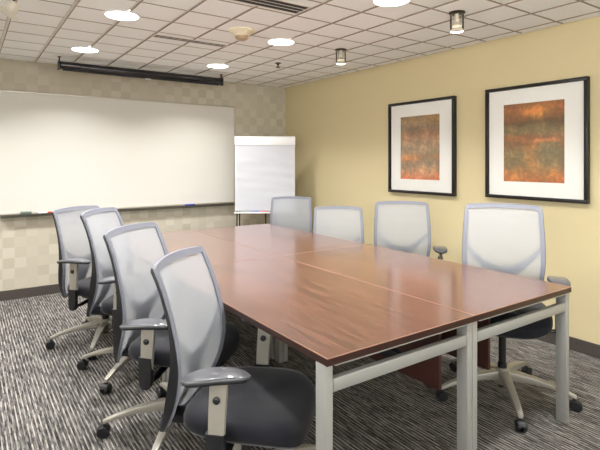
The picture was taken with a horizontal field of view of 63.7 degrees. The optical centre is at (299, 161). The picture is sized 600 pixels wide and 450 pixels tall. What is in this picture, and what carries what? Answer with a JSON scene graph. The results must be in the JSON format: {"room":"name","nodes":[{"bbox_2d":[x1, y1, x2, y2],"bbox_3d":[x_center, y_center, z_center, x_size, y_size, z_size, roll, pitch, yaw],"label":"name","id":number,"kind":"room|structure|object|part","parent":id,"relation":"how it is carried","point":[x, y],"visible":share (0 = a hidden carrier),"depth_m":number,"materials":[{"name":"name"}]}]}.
{"room":"conference room","nodes":[
{"label":"conference room","id":0,"kind":"room"},
{"bbox_2d":[0,58,285,290],"bbox_3d":[-2.294,0.159,5.427,5.020,2.494,0.100,0,0,-35],"label":"wall","id":1,"kind":"structure","parent":0,"point":[29,250],"depth_m":5.56,"materials":[{"name":"paper"}]},
{"bbox_2d":[0,284,60,300],"bbox_3d":[-2.267,1.357,5.377,5.008,0.098,0.012,0,0,-35],"label":"baseboard","id":2,"kind":"structure","parent":1,"relation":"attached to","point":[54,288],"depth_m":5.00,"materials":[{"name":"plastic"}]},
{"bbox_2d":[0,89,234,218],"bbox_3d":[-2.344,-0.072,5.278,3.669,1.296,0.088,0,0,-35],"label":"whiteboard","id":3,"kind":"object","parent":1,"relation":"attached to","point":[58,151],"visible":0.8,"depth_m":5.46,"materials":[{"name":"ceramic"}]},
{"bbox_2d":[20,211,31,214],"bbox_3d":[-2.805,0.530,4.948,0.100,0.030,0.032,0,0,-35],"label":"eraser","id":4,"kind":"object","parent":3,"relation":"on","point":[23,212],"visible":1,"depth_m":4.94,"materials":[{"name":"fabric"}]},
{"bbox_2d":[1,203,234,218],"bbox_3d":[-1.914,0.560,5.576,2.615,0.033,0.088,0,0,-35],"label":"tray","id":5,"kind":"object","parent":3,"relation":"on","point":[16,214],"depth_m":5.63,"materials":[{"name":"metal"}]},
{"bbox_2d":[0,293,599,449],"bbox_3d":[0.020,1.431,2.093,5.020,0.050,8.016,0,0,-35],"label":"floor","id":6,"kind":"structure","parent":0,"point":[47,403],"depth_m":2.83,"materials":[{"name":"carpet"}]},
{"bbox_2d":[45,206,111,359],"bbox_3d":[-1.512,0.887,3.818,0.801,1.038,0.788,0,0,21],"label":"office chair","id":7,"kind":"object","parent":6,"relation":"on","point":[75,262],"visible":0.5,"depth_m":3.72,"materials":[{"name":"grey fabric"}]},
{"bbox_3d":[-1.780,0.736,3.898,0.160,0.697,0.492,0,0,21],"label":"edge trim","id":8,"kind":"part","parent":7,"relation":"part of","materials":[{"name":"black plastic"}]},
{"bbox_3d":[-1.645,0.838,3.521,0.078,0.197,0.026,0,0,21],"label":"arm post","id":9,"kind":"part","parent":7,"relation":"part of","materials":[{"name":"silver metal"}]},
{"bbox_3d":[-1.781,0.726,3.898,0.166,0.692,0.462,0,0,21],"label":"backrest","id":10,"kind":"part","parent":7,"relation":"part of","materials":[{"name":"grey fabric"}]},
{"bbox_3d":[-1.721,1.293,3.705,0.349,0.093,0.060,0,0,-27],"label":"leg","id":11,"kind":"part","parent":7,"relation":"part of","materials":[{"name":"silver metal"}]},
{"bbox_3d":[-1.781,0.726,3.898,0.185,0.716,0.486,0,0,21],"label":"backrest frame","id":12,"kind":"part","parent":7,"relation":"part of","materials":[{"name":"grey plastic"}]},
{"bbox_3d":[-1.503,0.983,3.790,0.490,0.121,0.524,0,0,21],"label":"seat","id":13,"kind":"part","parent":7,"relation":"part of","materials":[{"name":"fabric"}]},
{"bbox_3d":[-1.681,1.293,3.952,0.060,0.093,0.349,0,0,-45],"label":"leg","id":14,"kind":"part","parent":7,"relation":"part of","materials":[{"name":"silver metal"}]},
{"bbox_3d":[-1.498,1.293,3.590,0.060,0.093,0.349,0,0,-9],"label":"leg","id":15,"kind":"part","parent":7,"relation":"part of","materials":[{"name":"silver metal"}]},
{"bbox_3d":[-1.320,1.293,3.767,0.349,0.093,0.060,0,0,9],"label":"leg","id":16,"kind":"part","parent":7,"relation":"part of","materials":[{"name":"beige metal"}]},
{"bbox_2d":[77,207,131,393],"bbox_3d":[-1.105,0.867,3.287,0.798,1.078,0.793,0,0,5],"label":"office chair","id":17,"kind":"object","parent":6,"relation":"on","point":[96,222],"visible":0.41,"depth_m":3.21,"materials":[{"name":"grey fabric"}]},
{"bbox_3d":[-1.355,0.696,3.329,0.160,0.697,0.492,0,0,5],"label":"edge trim","id":18,"kind":"part","parent":17,"relation":"part of","materials":[{"name":"black plastic"}]},
{"bbox_3d":[-1.301,1.293,3.286,0.349,0.093,0.060,0,0,-5],"label":"leg","id":19,"kind":"part","parent":17,"relation":"part of","materials":[{"name":"silver metal"}]},
{"bbox_3d":[-1.356,0.686,3.329,0.185,0.716,0.486,0,0,5],"label":"backrest frame","id":20,"kind":"part","parent":17,"relation":"part of","materials":[{"name":"grey plastic"}]},
{"bbox_3d":[-1.356,0.686,3.329,0.166,0.692,0.462,0,0,5],"label":"backrest","id":21,"kind":"part","parent":17,"relation":"part of","materials":[{"name":"grey fabric"}]},
{"bbox_3d":[-1.059,0.963,3.301,0.490,0.121,0.524,0,0,5],"label":"seat","id":22,"kind":"part","parent":17,"relation":"part of","materials":[{"name":"fabric"}]},
{"bbox_3d":[-1.121,0.848,3.004,0.078,0.197,0.026,0,0,5],"label":"arm post","id":23,"kind":"part","parent":17,"relation":"part of","materials":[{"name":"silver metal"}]},
{"bbox_3d":[-1.137,1.293,3.096,0.060,0.093,0.349,0,0,13],"label":"leg","id":24,"kind":"part","parent":17,"relation":"part of","materials":[{"name":"silver metal"}]},
{"bbox_2d":[96,222,239,449],"bbox_3d":[-0.614,0.877,2.532,0.794,1.058,0.797,0,0,15],"label":"office chair","id":25,"kind":"object","parent":6,"relation":"on","point":[141,334],"visible":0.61,"depth_m":2.49,"materials":[{"name":"grey fabric"}]},
{"bbox_3d":[-0.887,0.716,2.621,0.160,0.697,0.492,0,0,15],"label":"edge trim","id":26,"kind":"part","parent":25,"relation":"part of","materials":[{"name":"black plastic"}]},
{"bbox_3d":[-0.836,1.293,2.506,0.349,0.093,0.060,0,0,-13],"label":"leg","id":27,"kind":"part","parent":25,"relation":"part of","materials":[{"name":"silver metal"}]},
{"bbox_3d":[-0.887,0.706,2.621,0.185,0.716,0.486,0,0,15],"label":"backrest frame","id":28,"kind":"part","parent":25,"relation":"part of","materials":[{"name":"grey plastic"}]},
{"bbox_3d":[-0.887,0.706,2.621,0.166,0.692,0.462,0,0,15],"label":"backrest","id":29,"kind":"part","parent":25,"relation":"part of","materials":[{"name":"grey fabric"}]},
{"bbox_3d":[-0.709,0.876,2.262,0.078,0.197,0.026,0,0,15],"label":"arm post","id":30,"kind":"part","parent":25,"relation":"part of","materials":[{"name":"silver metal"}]},
{"bbox_3d":[-0.647,1.293,2.340,0.060,0.093,0.349,0,0,5],"label":"leg","id":31,"kind":"part","parent":25,"relation":"part of","materials":[{"name":"silver metal"}]},
{"bbox_3d":[-0.737,1.293,2.736,0.060,0.093,0.349,0,0,-31],"label":"leg","id":32,"kind":"part","parent":25,"relation":"part of","materials":[{"name":"silver metal"}]},
{"bbox_3d":[-0.599,0.963,2.545,0.490,0.121,0.524,0,0,15],"label":"seat","id":33,"kind":"part","parent":25,"relation":"part of","materials":[{"name":"fabric"}]},
{"bbox_2d":[109,230,276,381],"bbox_3d":[-0.936,1.037,3.836,0.813,0.731,1.567,0,0,-35],"label":"conference table","id":34,"kind":"object","parent":6,"relation":"on","point":[218,250],"visible":0.19,"depth_m":3.76,"materials":[{"name":"laminate"}]},
{"bbox_3d":[-0.831,1.051,3.002,0.034,0.702,0.056,0,0,-35],"label":"leg","id":35,"kind":"part","parent":34,"relation":"part of","materials":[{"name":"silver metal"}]},
{"bbox_3d":[-0.192,1.051,3.446,0.034,0.702,0.056,0,0,-35],"label":"leg","id":36,"kind":"part","parent":34,"relation":"part of","materials":[{"name":"silver metal"}]},
{"bbox_2d":[150,246,315,449],"bbox_3d":[-0.230,0.897,1.972,0.805,1.018,0.790,0,0,11],"label":"office chair","id":37,"kind":"object","parent":6,"relation":"on","point":[262,405],"visible":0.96,"depth_m":1.92,"materials":[{"name":"fabric"}]},
{"bbox_3d":[-0.485,0.756,2.047,0.160,0.697,0.492,0,0,11],"label":"edge trim","id":38,"kind":"part","parent":37,"relation":"part of","materials":[{"name":"black plastic"}]},
{"bbox_3d":[-0.485,0.746,2.047,0.185,0.716,0.486,0,0,11],"label":"backrest frame","id":39,"kind":"part","parent":37,"relation":"part of","materials":[{"name":"grey plastic"}]},
{"bbox_3d":[-0.485,0.746,2.047,0.166,0.692,0.462,0,0,11],"label":"backrest","id":40,"kind":"part","parent":37,"relation":"part of","materials":[{"name":"grey fabric"}]},
{"bbox_3d":[-0.292,0.835,1.683,0.027,0.027,0.010,0,0,11],"label":"knob","id":41,"kind":"part","parent":37,"relation":"part of","materials":[{"name":"black plastic"}]},
{"bbox_3d":[-0.286,0.870,1.699,0.078,0.197,0.026,0,0,11],"label":"arm post","id":42,"kind":"part","parent":37,"relation":"part of","materials":[{"name":"silver metal"}]},
{"bbox_3d":[-0.305,1.293,2.191,0.060,0.093,0.349,0,0,-23],"label":"leg","id":43,"kind":"part","parent":37,"relation":"part of","materials":[{"name":"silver metal"}]},
{"bbox_3d":[-0.193,1.003,1.989,0.490,0.121,0.524,0,0,11],"label":"seat","id":44,"kind":"part","parent":37,"relation":"part of","materials":[{"name":"fabric"}]},
{"bbox_3d":[-0.168,0.870,2.292,0.078,0.197,0.026,0,0,11],"label":"arm post","id":45,"kind":"part","parent":37,"relation":"part of","materials":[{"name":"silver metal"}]},
{"bbox_3d":[-0.060,1.293,2.134,0.349,0.093,0.060,0,0,-41],"label":"leg","id":46,"kind":"part","parent":37,"relation":"part of","materials":[{"name":"beige metal"}]},
{"bbox_2d":[234,136,294,225],"bbox_3d":[-0.434,0.545,6.065,0.761,1.701,0.288,0,0,0],"label":"easel","id":47,"kind":"object","parent":6,"relation":"on","point":[264,165],"visible":0.92,"depth_m":5.98,"materials":[{"name":"white paper"}]},
{"bbox_2d":[234,212,269,213],"bbox_3d":[-0.434,0.631,5.965,0.744,0.020,0.089,0,0,0],"label":"tray","id":48,"kind":"object","parent":47,"relation":"on","point":[234,212],"depth_m":5.92,"materials":[{"name":"white plastic"}]},
{"bbox_2d":[194,224,364,255],"bbox_3d":[-0.255,1.037,4.308,0.841,0.731,1.567,0,0,-35],"label":"conference table","id":49,"kind":"object","parent":6,"relation":"on","point":[272,239],"visible":0.22,"depth_m":4.14,"materials":[{"name":"laminate"}]},
{"bbox_2d":[270,196,312,232],"bbox_3d":[-0.120,0.912,5.404,0.804,0.988,0.795,0,0,2],"label":"office chair","id":50,"kind":"object","parent":6,"relation":"on","point":[292,212],"visible":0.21,"depth_m":5.67,"materials":[{"name":"grey fabric"}]},
{"bbox_2d":[167,256,473,449],"bbox_3d":[-0.031,1.037,2.532,0.813,0.731,1.603,0,0,-35],"label":"conference table","id":51,"kind":"object","parent":6,"relation":"on","point":[331,318],"visible":0.8,"depth_m":2.11,"materials":[{"name":"laminate"}]},
{"bbox_3d":[-0.146,1.051,3.380,0.034,0.702,0.056,0,0,-35],"label":"leg","id":52,"kind":"part","parent":51,"relation":"part of","materials":[{"name":"silver metal"}]},
{"bbox_3d":[0.084,1.051,1.684,0.034,0.702,0.056,0,0,-35],"label":"leg","id":53,"kind":"part","parent":51,"relation":"part of","materials":[{"name":"silver metal"}]},
{"bbox_3d":[0.412,0.777,1.895,0.739,0.046,0.027,0,0,-35],"label":"rail","id":54,"kind":"part","parent":51,"relation":"part of","materials":[{"name":"silver metal"}]},
{"bbox_3d":[0.217,0.853,2.704,0.018,0.306,1.405,0,0,-35],"label":"modesty panel","id":55,"kind":"part","parent":51,"relation":"part of","materials":[{"name":"brown wood"}]},
{"bbox_3d":[0.724,1.051,2.127,0.034,0.702,0.056,0,0,-35],"label":"leg","id":56,"kind":"part","parent":51,"relation":"part of","materials":[{"name":"silver metal"}]},
{"bbox_2d":[313,206,363,243],"bbox_3d":[0.358,0.925,4.487,0.804,0.962,0.779,0,0,2],"label":"office chair","id":57,"kind":"object","parent":6,"relation":"on","point":[341,222],"visible":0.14,"depth_m":4.71,"materials":[{"name":"grey fabric"}]},
{"bbox_2d":[368,201,446,259],"bbox_3d":[0.835,0.882,4.053,0.775,1.048,0.805,0,0,9],"label":"office chair","id":58,"kind":"object","parent":6,"relation":"on","point":[404,226],"visible":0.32,"depth_m":4.28,"materials":[{"name":"grey fabric"}]},
{"bbox_3d":[0.909,0.716,4.317,0.462,0.692,0.166,0,0,9],"label":"backrest","id":59,"kind":"part","parent":58,"relation":"part of","materials":[{"name":"grey fabric"}]},
{"bbox_3d":[0.909,0.716,4.317,0.486,0.716,0.185,0,0,9],"label":"backrest frame","id":60,"kind":"part","parent":58,"relation":"part of","materials":[{"name":"grey plastic"}]},
{"bbox_2d":[280,244,570,449],"bbox_3d":[0.650,1.037,3.005,0.841,0.731,1.603,0,0,-35],"label":"conference table","id":61,"kind":"object","parent":6,"relation":"on","point":[485,294],"visible":0.69,"depth_m":2.59,"materials":[{"name":"laminate"}]},
{"bbox_3d":[-0.116,1.051,3.401,0.034,0.702,0.056,0,0,-35],"label":"leg","id":62,"kind":"part","parent":61,"relation":"part of","materials":[{"name":"silver metal"}]},
{"bbox_3d":[0.513,0.853,2.909,0.018,0.306,1.405,0,0,-35],"label":"modesty panel","id":63,"kind":"part","parent":61,"relation":"part of","materials":[{"name":"brown wood"}]},
{"bbox_3d":[0.754,1.051,2.148,0.034,0.702,0.056,0,0,-35],"label":"leg","id":64,"kind":"part","parent":61,"relation":"part of","materials":[{"name":"silver metal"}]},
{"bbox_3d":[1.093,0.777,2.367,0.767,0.046,0.027,0,0,-35],"label":"rail","id":65,"kind":"part","parent":61,"relation":"part of","materials":[{"name":"silver metal"}]},
{"bbox_3d":[1.416,1.051,2.608,0.034,0.702,0.056,0,0,-35],"label":"leg","id":66,"kind":"part","parent":61,"relation":"part of","materials":[{"name":"silver metal"}]},
{"bbox_2d":[435,203,582,431],"bbox_3d":[1.235,0.842,2.882,0.782,1.128,0.804,0,0,23],"label":"office chair","id":67,"kind":"object","parent":6,"relation":"on","point":[509,238],"visible":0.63,"depth_m":3.06,"materials":[{"name":"grey fabric"}]},
{"bbox_3d":[1.002,1.293,2.867,0.349,0.093,0.060,0,0,-9],"label":"leg","id":68,"kind":"part","parent":67,"relation":"part of","materials":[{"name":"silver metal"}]},
{"bbox_3d":[1.117,1.293,3.090,0.060,0.093,0.349,0,0,-27],"label":"leg","id":69,"kind":"part","parent":67,"relation":"part of","materials":[{"name":"silver metal"}]},
{"bbox_3d":[1.319,0.636,3.146,0.462,0.692,0.166,0,0,23],"label":"backrest","id":70,"kind":"part","parent":67,"relation":"part of","materials":[{"name":"grey fabric"}]},
{"bbox_3d":[1.319,0.636,3.146,0.486,0.716,0.185,0,0,23],"label":"backrest frame","id":71,"kind":"part","parent":67,"relation":"part of","materials":[{"name":"grey plastic"}]},
{"bbox_3d":[1.319,0.646,3.146,0.492,0.697,0.160,0,0,23],"label":"edge trim","id":72,"kind":"part","parent":67,"relation":"part of","materials":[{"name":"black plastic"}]},
{"bbox_3d":[1.179,1.293,2.689,0.060,0.093,0.349,0,0,9],"label":"leg","id":73,"kind":"part","parent":67,"relation":"part of","materials":[{"name":"silver metal"}]},
{"bbox_3d":[1.365,1.293,3.050,0.349,0.093,0.060,0,0,-45],"label":"leg","id":74,"kind":"part","parent":67,"relation":"part of","materials":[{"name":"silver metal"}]},
{"bbox_3d":[1.201,0.908,2.872,0.524,0.121,0.490,0,0,23],"label":"seat","id":75,"kind":"part","parent":67,"relation":"part of","materials":[{"name":"fabric"}]},
{"bbox_3d":[1.403,1.293,2.802,0.349,0.093,0.060,0,0,27],"label":"leg","id":76,"kind":"part","parent":67,"relation":"part of","materials":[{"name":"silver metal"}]},
{"bbox_2d":[0,0,599,87],"bbox_3d":[0.020,-1.058,2.093,5.020,0.060,8.016,0,0,-35],"label":"ceiling","id":77,"kind":"structure","parent":0,"point":[372,35],"depth_m":3.80,"materials":[{"name":"tile"}]},
{"bbox_2d":[0,0,19,20],"bbox_3d":[-1.750,-0.942,2.924,0.140,0.170,0.128,0,0,-35],"label":"ceiling spotlight","id":78,"kind":"object","parent":77,"relation":"hanging from","point":[10,10],"visible":1,"depth_m":2.91,"materials":[{"name":"white metal"}]},
{"bbox_2d":[70,46,99,52],"bbox_3d":[-1.977,-1.024,4.447,0.252,0.007,0.252,0,0,-35],"label":"recessed light","id":79,"kind":"object","parent":77,"relation":"in","point":[83,49],"visible":1,"depth_m":4.43,"materials":[{"name":"white plastic"}]},
{"bbox_2d":[103,10,140,20],"bbox_3d":[-1.252,-1.024,3.403,0.252,0.007,0.252,0,0,-35],"label":"recessed light","id":80,"kind":"object","parent":77,"relation":"in","point":[122,15],"visible":1,"depth_m":3.40,"materials":[{"name":"white plastic"}]},
{"bbox_2d":[57,56,222,85],"bbox_3d":[-1.651,-0.956,5.245,1.770,0.144,0.080,0,0,-35],"label":"projection screen","id":81,"kind":"object","parent":77,"relation":"hanging from","point":[66,66],"visible":1,"depth_m":5.15,"materials":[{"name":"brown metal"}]},
{"bbox_2d":[151,34,227,47],"bbox_3d":[-0.929,-1.025,4.124,0.653,0.004,0.095,0,0,-35],"label":"ceiling vent","id":82,"kind":"object","parent":77,"relation":"in","point":[154,35],"visible":1,"depth_m":4.10,"materials":[{"name":"white metal"}]},
{"bbox_2d":[206,63,228,67],"bbox_3d":[-0.887,-1.024,5.203,0.252,0.007,0.252,0,0,-35],"label":"recessed light","id":83,"kind":"object","parent":77,"relation":"in","point":[212,65],"visible":1,"depth_m":5.17,"materials":[{"name":"white plastic"}]},
{"bbox_2d":[228,27,254,40],"bbox_3d":[-0.457,-0.986,3.797,0.210,0.084,0.210,0,0,-35],"label":"sensor","id":84,"kind":"object","parent":77,"relation":"attached to","point":[240,33],"visible":1,"depth_m":3.75,"materials":[{"name":"beige plastic"}]},
{"bbox_2d":[230,0,311,13],"bbox_3d":[-0.235,-1.025,3.111,0.638,0.004,0.180,0,0,-35],"label":"ceiling vent","id":85,"kind":"object","parent":77,"relation":"in","point":[280,5],"visible":1,"depth_m":3.18,"materials":[{"name":"white metal"}]},
{"bbox_2d":[266,38,295,45],"bbox_3d":[-0.163,-1.024,4.160,0.252,0.007,0.252,0,0,-35],"label":"recessed light","id":86,"kind":"object","parent":77,"relation":"in","point":[275,41],"visible":1,"depth_m":4.13,"materials":[{"name":"white plastic"}]},
{"bbox_2d":[335,48,346,64],"bbox_3d":[0.376,-0.962,4.448,0.112,0.132,0.112,0,0,-35],"label":"ceiling lamp","id":87,"kind":"object","parent":77,"relation":"attached to","point":[340,50],"visible":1,"depth_m":4.43,"materials":[{"name":"beige glass"}]},
{"bbox_2d":[338,50,343,56],"bbox_3d":[0.376,-0.987,4.448,0.052,0.058,0.052,0,0,-35],"label":"socket","id":88,"kind":"object","parent":87,"relation":"attached to","point":[340,51],"depth_m":4.43,"materials":[{"name":"white metal"}]},
{"bbox_3d":[0.376,-0.957,4.448,0.092,0.118,0.092,0,0,-35],"label":"lamp shade","id":89,"kind":"part","parent":87,"relation":"part of","materials":[{"name":"clear glass"}]},
{"bbox_2d":[372,0,410,6],"bbox_3d":[0.584,-1.024,3.083,0.252,0.007,0.252,0,0,-35],"label":"recessed light","id":90,"kind":"object","parent":77,"relation":"in","point":[383,3],"visible":1,"depth_m":3.12,"materials":[{"name":"white plastic"}]},
{"bbox_2d":[448,10,464,32],"bbox_3d":[1.084,-0.962,3.340,0.112,0.132,0.112,0,0,-35],"label":"ceiling lamp","id":91,"kind":"object","parent":77,"relation":"attached to","point":[457,22],"visible":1,"depth_m":3.33,"materials":[{"name":"beige glass"}]},
{"bbox_2d":[453,13,460,22],"bbox_3d":[1.084,-0.987,3.340,0.052,0.058,0.052,0,0,-35],"label":"socket","id":92,"kind":"object","parent":91,"relation":"attached to","point":[456,20],"depth_m":3.32,"materials":[{"name":"white metal"}]},
{"bbox_3d":[1.084,-0.957,3.340,0.092,0.118,0.092,0,0,-35],"label":"lamp shade","id":93,"kind":"part","parent":91,"relation":"part of","materials":[{"name":"clear glass"}]},
{"bbox_3d":[1.084,-0.943,3.340,0.062,0.030,0.062,0,0,-35],"label":"bulb","id":94,"kind":"part","parent":91,"relation":"part of","materials":[{"name":"white glass"}]},
{"bbox_2d":[286,16,599,344],"bbox_3d":[2.095,0.159,3.594,0.100,2.494,8.116,0,0,-35],"label":"wall","id":95,"kind":"structure","parent":0,"point":[338,124],"depth_m":4.43,"materials":[{"name":"yellow paint"}]},
{"bbox_2d":[388,96,456,195],"bbox_3d":[1.185,-0.139,4.774,0.042,0.924,0.837,0,0,-35],"label":"framed picture","id":96,"kind":"object","parent":95,"relation":"attached to","point":[422,134],"visible":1,"depth_m":4.74,"materials":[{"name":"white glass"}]},
{"bbox_2d":[401,114,439,179],"bbox_3d":[1.184,-0.135,4.788,0.003,0.652,0.519,0,0,-35],"label":"print","id":97,"kind":"object","parent":96,"relation":"attached to","point":[420,133],"depth_m":4.78},
{"bbox_2d":[485,76,589,203],"bbox_3d":[1.844,-0.152,3.825,0.042,0.921,0.832,0,0,-35],"label":"framed picture","id":98,"kind":"object","parent":95,"relation":"attached to","point":[537,135],"visible":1,"depth_m":3.78,"materials":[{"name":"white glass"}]},
{"bbox_2d":[504,99,563,182],"bbox_3d":[1.846,-0.150,3.834,0.003,0.653,0.519,0,0,-35],"label":"print","id":99,"kind":"object","parent":98,"relation":"attached to","point":[533,128],"depth_m":3.82},
{"bbox_2d":[537,333,599,358],"bbox_3d":[2.077,1.357,3.521,0.012,0.098,8.016,0,0,-35],"label":"baseboard","id":100,"kind":"structure","parent":95,"relation":"attached to","point":[575,344],"depth_m":3.55,"materials":[{"name":"plastic"}]}
]}

